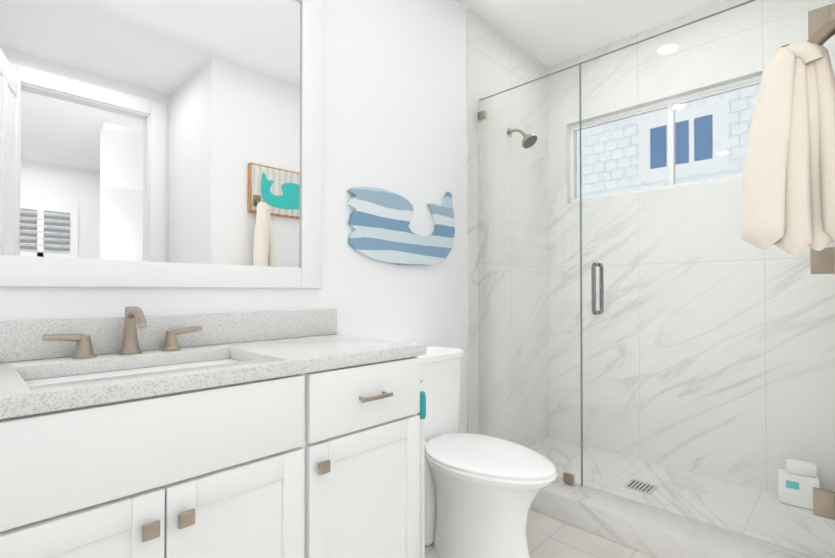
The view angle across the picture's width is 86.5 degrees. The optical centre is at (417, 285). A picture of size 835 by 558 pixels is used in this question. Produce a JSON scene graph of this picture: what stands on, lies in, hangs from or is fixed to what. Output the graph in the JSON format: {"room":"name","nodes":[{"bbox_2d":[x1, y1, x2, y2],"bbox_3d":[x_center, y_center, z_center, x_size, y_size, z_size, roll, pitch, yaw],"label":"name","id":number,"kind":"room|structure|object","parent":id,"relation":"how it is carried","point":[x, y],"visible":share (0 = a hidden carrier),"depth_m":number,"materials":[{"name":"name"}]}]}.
{"room":"bathroom","nodes":[
{"label":"bathroom","id":0,"kind":"room"},
{"bbox_2d":[0,0,466,432],"bbox_3d":[-0.405,-0.241,1.889,0.150,2.640,4.040,-1,-1,44],"label":"wall","id":1,"kind":"structure","parent":0,"point":[394,96],"depth_m":2.03,"materials":[{"name":"white paint"}]},
{"bbox_2d":[0,0,322,287],"bbox_3d":[-0.963,-0.598,1.192,0.022,1.202,1.657,-1,-1,44],"label":"mirror","id":2,"kind":"object","parent":1,"relation":"attached to","point":[161,143],"visible":0.98,"depth_m":1.37,"materials":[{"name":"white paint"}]},
{"bbox_2d":[0,310,336,361],"bbox_3d":[-0.967,0.140,1.178,0.020,0.100,1.812,-1,-1,44],"label":"backsplash","id":3,"kind":"structure","parent":1,"relation":"attached to","point":[18,339],"depth_m":1.41,"materials":[{"name":"grey stone"}]},
{"bbox_2d":[347,187,454,264],"bbox_3d":[-0.051,-0.298,2.128,0.020,0.399,0.698,-1,-1,44],"label":"wall art","id":4,"kind":"object","parent":1,"relation":"attached to","point":[379,221],"visible":0.98,"depth_m":2.06},
{"bbox_2d":[466,9,548,446],"bbox_3d":[0.600,-0.245,2.809,0.012,2.610,0.920,-1,-1,44],"label":"tiled wall","id":5,"kind":"structure","parent":1,"relation":"attached to","point":[497,61],"depth_m":2.74,"materials":[{"name":"tile"}]},
{"bbox_2d":[507,128,536,148],"bbox_3d":[0.638,-0.914,2.723,0.198,0.154,0.104,-1,-1,44],"label":"shower head","id":6,"kind":"object","parent":5,"relation":"attached to","point":[530,139],"depth_m":2.69},
{"bbox_2d":[530,477,817,557],"bbox_3d":[0.858,1.020,1.969,1.506,0.120,0.185,-1,-1,44],"label":"shower curb","id":7,"kind":"structure","parent":5,"relation":"attached to","point":[655,534],"depth_m":1.82,"materials":[{"name":"stone"}]},
{"bbox_2d":[478,63,581,486],"bbox_3d":[0.568,-0.053,2.335,0.596,2.031,0.024,-1,-1,44],"label":"glass panel","id":8,"kind":"object","parent":7,"relation":"on","point":[568,478],"visible":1,"depth_m":2.29,"materials":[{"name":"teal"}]},
{"bbox_2d":[580,0,834,557],"bbox_3d":[1.109,-0.059,1.811,0.908,2.032,0.109,-1,-1,44],"label":"shower glass door","id":9,"kind":"structure","parent":7,"relation":"on","point":[822,262],"depth_m":1.77,"materials":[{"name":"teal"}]},
{"bbox_2d":[454,0,724,66],"bbox_3d":[1.206,-1.639,-0.564,6.000,0.100,5.340,-1,-1,44],"label":"ceiling","id":10,"kind":"structure","parent":0,"point":[548,33],"depth_m":2.59,"materials":[{"name":"white paint"}]},
{"bbox_2d":[548,0,834,492],"bbox_3d":[1.553,-0.247,2.637,1.620,2.610,0.160,-1,-1,44],"label":"wall","id":11,"kind":"structure","parent":0,"point":[707,272],"depth_m":2.54,"materials":[{"name":"tile"}]},
{"bbox_2d":[570,75,761,202],"bbox_3d":[1.528,-0.840,2.668,1.250,0.545,0.060,-1,-1,44],"label":"window","id":12,"kind":"structure","parent":11,"relation":"in","point":[671,135],"depth_m":2.66,"materials":[{"name":"glass"}]},
{"bbox_3d":[1.850,-0.250,1.151,0.985,2.640,1.880,-1,-1,44],"label":"wall","id":13,"kind":"structure","parent":0,"visible":0},
{"bbox_2d":[740,19,834,253],"bbox_3d":[1.096,-0.486,1.257,0.238,0.815,0.561,-1,-1,44],"label":"towel","id":14,"kind":"object","parent":13,"relation":"attached to","point":[788,199],"visible":1,"depth_m":1.09,"materials":[{"name":"beige fabric"}]},
{"label":"outside","id":15,"kind":"structure","parent":0,"visible":0},
{"bbox_2d":[577,85,758,198],"bbox_3d":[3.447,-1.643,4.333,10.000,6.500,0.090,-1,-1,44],"label":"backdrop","id":16,"kind":"structure","parent":15,"point":[730,125],"depth_m":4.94,"materials":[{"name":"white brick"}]},
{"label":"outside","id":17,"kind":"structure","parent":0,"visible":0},
{"bbox_2d":[425,437,834,557],"bbox_3d":[0.499,1.094,0.996,2.770,0.110,4.040,-1,-1,44],"label":"floor","id":18,"kind":"structure","parent":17,"point":[652,476],"depth_m":2.09,"materials":[{"name":"tile"}]},
{"bbox_2d":[0,350,425,557],"bbox_3d":[-0.785,0.646,0.980,0.548,0.845,1.782,-1,-1,44],"label":"bathroom vanity","id":19,"kind":"object","parent":18,"relation":"on","point":[135,432],"depth_m":1.01,"materials":[{"name":"white paint"}]},
{"bbox_2d":[0,334,425,409],"bbox_3d":[-0.787,0.206,1.002,0.522,0.035,1.812,-1,-1,44],"label":"countertop","id":20,"kind":"structure","parent":19,"relation":"on","point":[265,355],"depth_m":1.11,"materials":[{"name":"grey stone"}]},
{"bbox_2d":[40,306,203,357],"bbox_3d":[-0.774,0.124,1.217,0.155,0.134,0.381,-1,-1,44],"label":"faucet","id":21,"kind":"object","parent":20,"relation":"on","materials":[{"name":"beige metal"}]},
{"bbox_2d":[24,354,243,381],"bbox_3d":[-0.655,0.296,1.108,0.353,0.167,0.552,-1,-1,44],"label":"sink","id":22,"kind":"object","parent":20,"relation":"in","point":[201,359],"depth_m":1.19,"materials":[{"name":"white ceramic"}]},
{"bbox_2d":[417,391,425,557],"bbox_3d":[0.014,0.720,1.534,0.128,0.710,0.128,-1,-1,44],"label":"plunger","id":23,"kind":"object","parent":18,"relation":"on","point":[422,413],"visible":0.85,"depth_m":1.52,"materials":[{"name":"white plastic"}]},
{"bbox_2d":[416,346,556,557],"bbox_3d":[0.195,0.688,1.811,0.775,0.780,0.454,-1,-1,44],"label":"toilet","id":24,"kind":"object","parent":18,"relation":"on","point":[481,492],"visible":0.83,"depth_m":1.69,"materials":[{"name":"white ceramic"}]},
{"bbox_2d":[624,479,657,494],"bbox_3d":[1.168,1.052,2.326,0.130,0.004,0.130,-1,-1,44],"label":"shower drain","id":25,"kind":"object","parent":18,"relation":"on","point":[637,487],"depth_m":2.32,"materials":[{"name":"silver metal"}]},
{"bbox_2d":[778,459,819,509],"bbox_3d":[1.859,0.946,2.096,0.246,0.210,0.075,-1,-1,44],"label":"packs","id":26,"kind":"object","parent":18,"relation":"on","point":[802,485],"depth_m":2.11,"materials":[{"name":"white"}]}
]}

